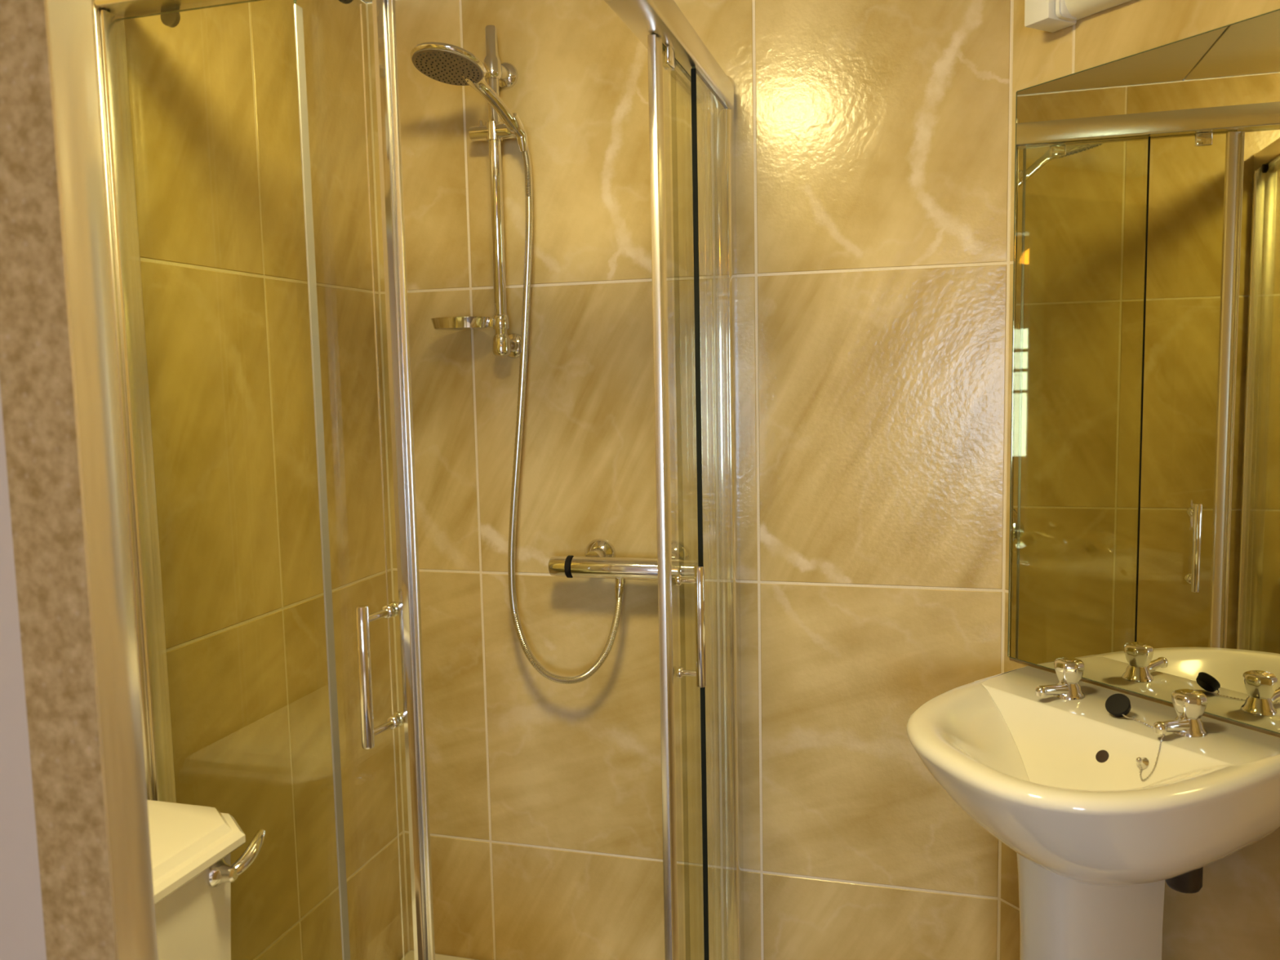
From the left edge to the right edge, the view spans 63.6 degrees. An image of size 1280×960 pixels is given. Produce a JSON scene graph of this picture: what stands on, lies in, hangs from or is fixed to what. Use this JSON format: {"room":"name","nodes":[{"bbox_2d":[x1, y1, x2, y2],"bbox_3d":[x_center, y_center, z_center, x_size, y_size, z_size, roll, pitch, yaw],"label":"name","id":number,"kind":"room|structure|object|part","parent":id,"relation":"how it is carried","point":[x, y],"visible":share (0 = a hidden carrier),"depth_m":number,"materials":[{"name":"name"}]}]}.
{"room":"bathroom","nodes":[
{"label":"bathroom","id":0,"kind":"room"},
{"bbox_2d":[0,389,46,959],"bbox_3d":[-0.730,0.200,1.032,0.327,2.150,0.034,0,6,16],"label":"wall partition","id":1,"kind":"structure","parent":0,"point":[22,935],"depth_m":0.99,"materials":[{"name":"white paint"}]},
{"bbox_2d":[0,0,115,959],"bbox_3d":[-0.531,0.201,0.974,0.088,2.150,0.037,0,6,16],"label":"wall","id":2,"kind":"structure","parent":1,"relation":"attached to","point":[36,380],"depth_m":0.94,"materials":[{"name":"brown stone"}]},
{"bbox_2d":[44,0,158,959],"bbox_3d":[-0.486,0.202,0.962,0.012,2.150,0.040,0,6,16],"label":"trim","id":3,"kind":"structure","parent":1,"relation":"attached to","point":[68,23],"depth_m":0.94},
{"bbox_2d":[124,0,408,959],"bbox_3d":[-0.907,0.190,1.169,0.090,2.150,2.400,0,6,16],"label":"wall","id":4,"kind":"structure","parent":0,"point":[214,104],"depth_m":1.85,"materials":[{"name":"beige tile"}]},
{"bbox_2d":[361,0,372,3],"bbox_3d":[0.107,-0.907,0.763,2.168,0.070,2.400,0,6,16],"label":"ceiling","id":5,"kind":"structure","parent":0,"point":[364,1],"depth_m":2.14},
{"bbox_2d":[365,0,1012,959],"bbox_3d":[0.075,0.075,2.125,1.371,2.150,0.090,0,6,16],"label":"wall","id":6,"kind":"structure","parent":0,"point":[873,137],"depth_m":2.05,"materials":[{"name":"beige tile"}]},
{"bbox_2d":[468,25,523,358],"bbox_3d":[-0.264,-0.568,2.058,0.129,0.644,0.097,3,7,36],"label":"riser rail","id":7,"kind":"object","parent":6,"relation":"attached to","point":[504,75],"visible":0.91,"depth_m":2.04,"materials":[{"name":"silver metal"}]},
{"bbox_2d":[409,41,525,137],"bbox_3d":[-0.327,-0.718,1.919,0.136,0.129,0.237,1,6,22],"label":"shower","id":8,"kind":"object","parent":7,"relation":"attached to","point":[445,63],"visible":1,"depth_m":1.87,"materials":[{"name":"silver metal"}]},
{"bbox_3d":[-0.275,-0.721,1.946,0.046,0.128,0.152,4,7,41],"label":"handle","id":9,"kind":"part","parent":8,"relation":"part of","materials":[{"name":"silver metal"}]},
{"bbox_2d":[430,315,509,330],"bbox_3d":[-0.346,-0.316,2.080,0.161,0.028,0.086,0,6,16],"label":"soap dish","id":10,"kind":"object","parent":7,"relation":"attached to","point":[497,322],"visible":0.99,"depth_m":2.06,"materials":[{"name":"silver metal"}]},
{"bbox_3d":[-0.363,-0.316,2.085,0.125,0.023,0.086,0,6,16],"label":"dish","id":11,"kind":"part","parent":10,"relation":"part of","materials":[{"name":"silver metal"}]},
{"bbox_2d":[547,538,704,583],"bbox_3d":[-0.023,0.164,2.068,0.316,0.078,0.090,0,6,16],"label":"shower mixer","id":12,"kind":"object","parent":6,"relation":"attached to","point":[599,561],"visible":0.84,"depth_m":2.04,"materials":[{"name":"silver metal"}]},
{"bbox_3d":[-0.163,0.174,2.085,0.037,0.041,0.041,0,6,16],"label":"knob","id":13,"kind":"part","parent":12,"relation":"part of","materials":[{"name":"silver metal"}]},
{"bbox_2d":[507,132,625,684],"bbox_3d":[-0.159,-0.131,2.050,0.253,1.098,0.036,0,6,16],"label":"shower hose","id":14,"kind":"object","parent":12,"relation":"attached to","point":[522,141],"visible":1,"depth_m":2.07,"materials":[{"name":"metal"}]},
{"bbox_2d":[614,578,625,583],"bbox_3d":[-0.039,0.200,2.052,0.021,0.011,0.021,0,6,16],"label":"outlet","id":15,"kind":"object","parent":12,"relation":"attached to","point":[617,580],"depth_m":2.04,"materials":[{"name":"silver metal"}]},
{"bbox_3d":[0.103,0.176,2.009,0.041,0.041,0.041,0,6,16],"label":"knob","id":16,"kind":"part","parent":12,"relation":"part of","materials":[{"name":"silver metal"}]},
{"bbox_2d":[998,0,1279,959],"bbox_3d":[0.986,0.124,1.438,0.090,2.150,1.227,-4,6,-29],"label":"wall","id":17,"kind":"structure","parent":0,"point":[1235,913],"depth_m":1.62,"materials":[{"name":"beige tile"}]},
{"bbox_2d":[1024,0,1131,32],"bbox_3d":[0.799,-0.784,1.486,0.070,0.104,0.548,-4,6,-29],"label":"light","id":18,"kind":"object","parent":17,"relation":"attached to","point":[1048,15],"visible":1,"depth_m":1.68,"materials":[{"name":"white plastic"}]},
{"bbox_2d":[1064,0,1127,20],"bbox_3d":[0.803,-0.779,1.489,0.040,0.084,0.446,-4,6,-29],"label":"diffuser","id":19,"kind":"object","parent":18,"relation":"attached to","point":[1074,10],"depth_m":1.65,"materials":[{"name":"white plastic"}]},
{"bbox_2d":[1007,8,1279,733],"bbox_3d":[0.878,-0.145,1.496,0.006,1.015,0.843,-4,6,-29],"label":"wall mirror","id":20,"kind":"object","parent":17,"relation":"attached to","point":[1144,540],"visible":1,"depth_m":1.62,"materials":[{"name":"silver glass"}]},
{"bbox_3d":[0.070,1.440,-0.262,3.500,0.103,5.150,0,6,16],"label":"floor","id":21,"kind":"structure","parent":0,"visible":0},
{"bbox_2d":[146,800,266,959],"bbox_3d":[-0.462,0.861,1.241,0.712,0.776,0.423,0,6,16],"label":"toilet","id":22,"kind":"object","parent":21,"relation":"on","point":[191,846],"visible":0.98,"depth_m":1.35,"materials":[{"name":"white ceramic"}]},
{"bbox_3d":[-0.695,0.491,1.269,0.242,0.036,0.423,0,6,16],"label":"cistern lid","id":23,"kind":"part","parent":22,"relation":"part of","materials":[{"name":"white ceramic"}]},
{"bbox_3d":[-0.535,0.509,1.383,0.037,0.050,0.090,0,6,16],"label":"flush lever","id":24,"kind":"part","parent":22,"relation":"part of","materials":[{"name":"silver metal"}]},
{"bbox_2d":[400,950,477,959],"bbox_3d":[-0.253,1.142,1.871,0.795,0.084,0.787,0,6,16],"label":"shower tray","id":25,"kind":"object","parent":21,"relation":"on","point":[409,955],"visible":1,"depth_m":2.31,"materials":[{"name":"white ceramic"}]},
{"bbox_2d":[91,0,744,959],"bbox_3d":[-0.273,0.183,1.768,0.800,1.857,0.803,0,6,16],"label":"shower enclosure","id":26,"kind":"object","parent":25,"relation":"on","point":[672,43],"visible":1,"depth_m":1.52,"materials":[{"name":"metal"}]},
{"bbox_3d":[-0.381,-0.679,1.349,0.762,0.047,0.064,0,6,16],"label":"rail","id":27,"kind":"part","parent":26,"relation":"part of","materials":[{"name":"metal"}]},
{"bbox_3d":[-0.529,0.222,1.502,0.415,1.764,0.006,0,6,16],"label":"sliding door","id":28,"kind":"part","parent":26,"relation":"part of","materials":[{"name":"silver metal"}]},
{"bbox_3d":[-0.358,0.263,1.427,0.021,0.195,0.088,1,6,19],"label":"handle","id":29,"kind":"part","parent":26,"relation":"part of","materials":[{"name":"silver metal"}]},
{"bbox_3d":[0.054,-0.682,1.613,0.060,0.047,0.680,0,6,16],"label":"rail","id":30,"kind":"part","parent":26,"relation":"part of","materials":[{"name":"metal"}]},
{"bbox_3d":[0.072,0.232,1.641,0.066,0.194,0.021,0,6,16],"label":"handle","id":31,"kind":"part","parent":26,"relation":"part of","materials":[{"name":"silver metal"}]},
{"bbox_3d":[0.095,0.196,1.786,0.006,1.735,0.420,0,6,16],"label":"sliding door","id":32,"kind":"part","parent":26,"relation":"part of","materials":[{"name":"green glass"}]},
{"bbox_3d":[0.144,0.190,1.887,0.006,1.746,0.290,0,6,16],"label":"fixed panel","id":33,"kind":"part","parent":26,"relation":"part of","materials":[{"name":"clear glass"}]},
{"bbox_2d":[1016,852,1164,959],"bbox_3d":[0.690,0.858,1.639,0.233,0.654,0.168,-4,6,-29],"label":"pedestal","id":34,"kind":"object","parent":21,"relation":"on","point":[1061,918],"visible":0.44,"depth_m":1.56,"materials":[{"name":"white ceramic"}]},
{"bbox_2d":[906,665,1279,886],"bbox_3d":[0.622,0.456,1.548,0.476,0.172,0.517,-4,6,-29],"label":"basin","id":35,"kind":"object","parent":34,"relation":"on","point":[1057,781],"visible":1,"depth_m":1.41,"materials":[{"name":"white ceramic"}]},
{"bbox_2d":[1035,657,1084,700],"bbox_3d":[0.684,0.326,1.674,0.098,0.064,0.050,-6,8,-43],"label":"tap","id":36,"kind":"object","parent":35,"relation":"on","point":[1069,671],"visible":1,"depth_m":1.67,"materials":[{"name":"silver metal"}]},
{"bbox_3d":[0.667,0.344,1.675,0.071,0.029,0.027,-4,6,-25],"label":"spout","id":37,"kind":"part","parent":36,"relation":"part of","materials":[{"name":"silver metal"}]},
{"bbox_2d":[1105,693,1164,782],"bbox_3d":[0.739,0.377,1.526,0.052,0.084,0.155,-1,6,4],"label":"plug","id":38,"kind":"object","parent":35,"relation":"on","point":[1118,704],"visible":0.9,"depth_m":1.57,"materials":[{"name":"black rubber"}]},
{"bbox_3d":[0.742,0.391,1.510,0.044,0.059,0.127,0,6,13],"label":"ball chain","id":39,"kind":"part","parent":38,"relation":"part of","materials":[{"name":"silver metal"}]},
{"bbox_2d":[1152,688,1207,737],"bbox_3d":[0.785,0.341,1.493,0.098,0.064,0.050,-6,8,-43],"label":"tap","id":40,"kind":"object","parent":35,"relation":"on","point":[1189,705],"visible":1,"depth_m":1.49,"materials":[{"name":"silver metal"}]},
{"bbox_3d":[0.768,0.359,1.494,0.071,0.029,0.027,-4,6,-25],"label":"spout","id":41,"kind":"part","parent":40,"relation":"part of","materials":[{"name":"silver metal"}]},
{"bbox_2d":[1164,866,1203,893],"bbox_3d":[0.839,0.553,1.556,0.110,0.120,0.049,-4,6,-29],"label":"trap","id":42,"kind":"object","parent":35,"relation":"attached to","point":[1191,882],"visible":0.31,"depth_m":1.52,"materials":[{"name":"brown plastic"}]}
]}

